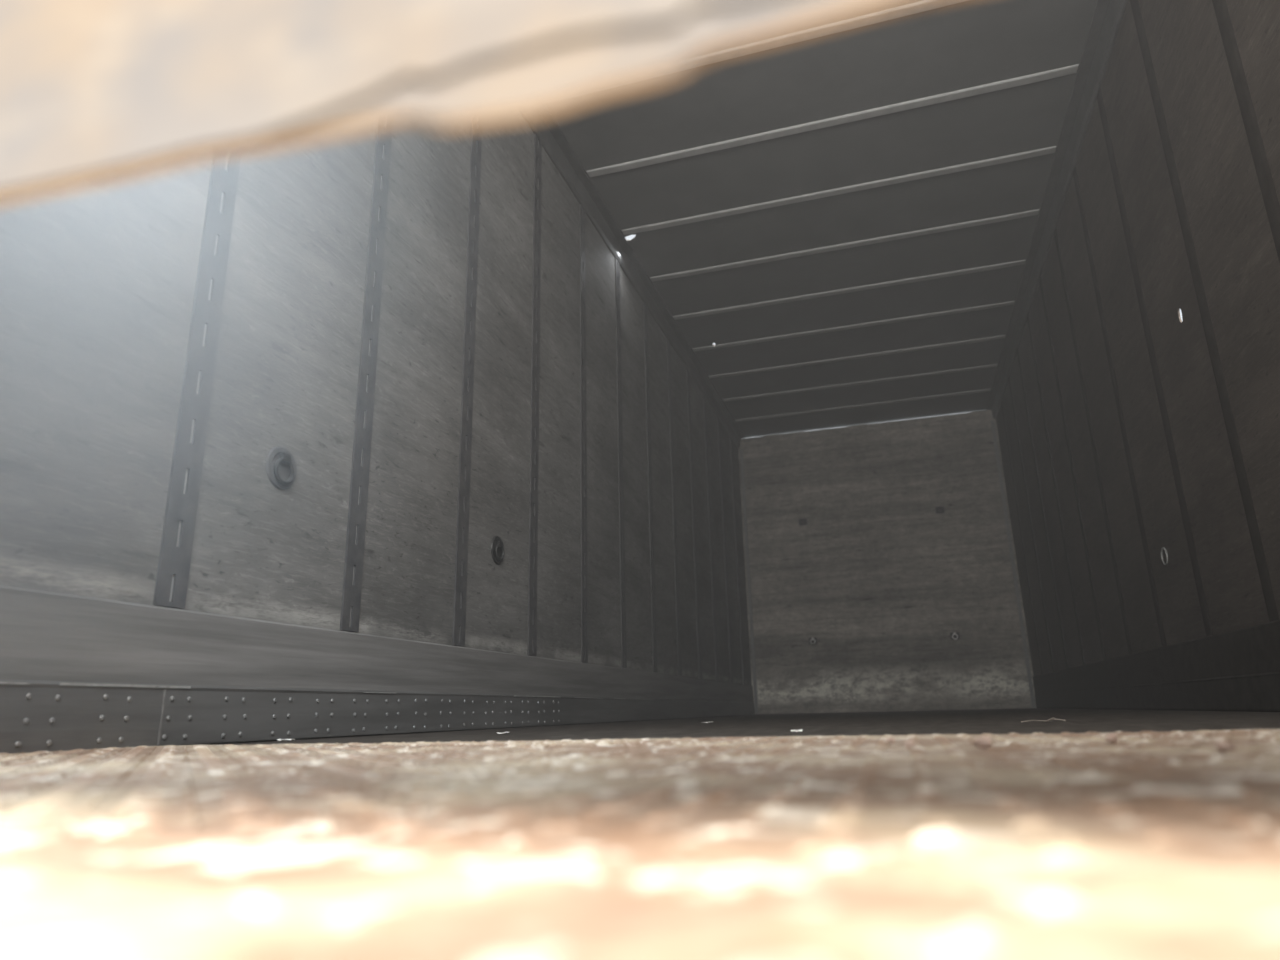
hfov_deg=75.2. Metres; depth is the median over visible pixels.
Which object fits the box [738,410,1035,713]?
wall
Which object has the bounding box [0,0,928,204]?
door
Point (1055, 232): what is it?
wall post
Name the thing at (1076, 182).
wall post
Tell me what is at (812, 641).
plate
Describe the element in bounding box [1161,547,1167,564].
ring
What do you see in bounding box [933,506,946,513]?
plate
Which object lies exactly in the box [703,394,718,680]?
post
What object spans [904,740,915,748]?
stone
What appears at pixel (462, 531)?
post
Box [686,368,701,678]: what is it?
post
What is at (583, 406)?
post
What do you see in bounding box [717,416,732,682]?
post
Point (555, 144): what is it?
trim
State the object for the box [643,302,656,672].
post
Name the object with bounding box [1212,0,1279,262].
wall post
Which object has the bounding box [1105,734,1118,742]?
stone
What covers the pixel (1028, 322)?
wall post
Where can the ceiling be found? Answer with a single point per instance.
(970, 43)
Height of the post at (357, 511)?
2.498 m
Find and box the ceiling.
[551,0,1096,437]
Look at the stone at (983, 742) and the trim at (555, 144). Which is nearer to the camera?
the stone at (983, 742)
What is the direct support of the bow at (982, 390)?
attached to the ceiling
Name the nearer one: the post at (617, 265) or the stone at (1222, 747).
the stone at (1222, 747)
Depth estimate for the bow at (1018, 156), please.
4.74 m
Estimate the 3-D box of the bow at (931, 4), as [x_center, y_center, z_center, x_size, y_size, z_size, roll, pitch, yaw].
[0.699,-1.948,3.656,2.433,0.010,0.056,-6,-16,16]
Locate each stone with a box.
[886,737,895,743]
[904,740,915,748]
[974,736,991,748]
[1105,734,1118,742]
[1216,741,1235,752]
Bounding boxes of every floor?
[0,729,1279,959]
[217,708,1279,744]
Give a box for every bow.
[587,64,1077,176]
[622,146,1055,234]
[650,209,1038,280]
[673,260,1025,319]
[692,301,1014,350]
[696,0,967,66]
[709,335,1004,377]
[723,364,997,401]
[735,388,990,421]
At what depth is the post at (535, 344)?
3.71 m
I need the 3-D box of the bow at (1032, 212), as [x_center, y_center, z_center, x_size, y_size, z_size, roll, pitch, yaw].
[1.238,-1.489,5.343,2.433,0.010,0.056,-6,-16,16]
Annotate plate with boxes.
[797,518,808,525]
[807,637,818,644]
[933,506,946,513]
[948,632,961,639]
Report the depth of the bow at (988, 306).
6.43 m
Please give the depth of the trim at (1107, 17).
4.51 m
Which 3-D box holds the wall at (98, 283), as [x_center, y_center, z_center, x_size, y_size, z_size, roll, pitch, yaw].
[-0.155,-0.123,4.752,0.006,2.895,8.512,-6,-16,16]
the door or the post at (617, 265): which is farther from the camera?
the post at (617, 265)
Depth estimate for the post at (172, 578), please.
1.86 m
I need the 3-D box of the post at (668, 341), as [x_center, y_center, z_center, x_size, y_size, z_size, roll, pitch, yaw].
[0.244,0.133,6.011,0.006,2.498,0.076,-6,-16,16]
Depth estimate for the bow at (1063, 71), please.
4.17 m
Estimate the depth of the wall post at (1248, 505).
2.92 m
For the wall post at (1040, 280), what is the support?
attached to the wall at (1236, 253)
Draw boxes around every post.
[153,155,240,608]
[340,127,392,631]
[452,126,481,646]
[527,134,541,655]
[579,203,587,662]
[615,258,626,667]
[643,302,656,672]
[667,338,681,675]
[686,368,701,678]
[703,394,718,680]
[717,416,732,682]
[1027,316,1084,664]
[1039,277,1105,659]
[1054,228,1131,653]
[1073,167,1166,646]
[1097,88,1212,635]
[1130,0,1278,621]
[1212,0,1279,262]
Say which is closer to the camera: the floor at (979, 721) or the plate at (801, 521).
the floor at (979, 721)
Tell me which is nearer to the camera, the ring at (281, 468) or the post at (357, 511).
the ring at (281, 468)
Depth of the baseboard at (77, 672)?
1.94 m
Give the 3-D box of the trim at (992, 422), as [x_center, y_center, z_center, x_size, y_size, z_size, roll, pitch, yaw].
[3.547,0.741,7.921,0.030,2.765,0.014,-6,-16,16]
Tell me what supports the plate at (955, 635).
attached to the wall at (882, 580)
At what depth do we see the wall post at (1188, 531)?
3.49 m
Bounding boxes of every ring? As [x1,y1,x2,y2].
[266,446,296,488]
[491,536,504,563]
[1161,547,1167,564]
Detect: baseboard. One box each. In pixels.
[0,585,754,753]
[1033,620,1279,711]
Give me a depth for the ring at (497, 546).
3.21 m
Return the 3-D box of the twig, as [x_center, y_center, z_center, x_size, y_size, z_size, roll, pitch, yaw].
[0.936,0.557,1.930,0.096,0.011,0.023,-6,-16,16]
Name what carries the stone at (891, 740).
on the floor at (1144, 845)
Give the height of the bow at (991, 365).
0.010 m
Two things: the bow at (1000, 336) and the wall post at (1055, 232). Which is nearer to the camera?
the wall post at (1055, 232)
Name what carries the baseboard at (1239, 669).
attached to the wall at (1236, 253)
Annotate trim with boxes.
[525,114,744,447]
[740,449,757,713]
[986,0,1127,418]
[991,421,1035,707]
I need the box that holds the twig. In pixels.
[1021,717,1065,722]
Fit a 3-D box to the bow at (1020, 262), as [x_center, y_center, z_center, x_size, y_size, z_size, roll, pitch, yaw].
[1.418,-1.336,5.906,2.433,0.010,0.056,-6,-16,16]
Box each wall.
[0,120,751,684]
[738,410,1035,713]
[996,0,1279,675]
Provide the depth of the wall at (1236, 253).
3.39 m
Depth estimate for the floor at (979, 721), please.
2.12 m
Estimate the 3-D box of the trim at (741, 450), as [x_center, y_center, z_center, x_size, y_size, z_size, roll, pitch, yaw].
[1.127,0.996,8.625,0.030,2.765,0.014,-6,-16,16]

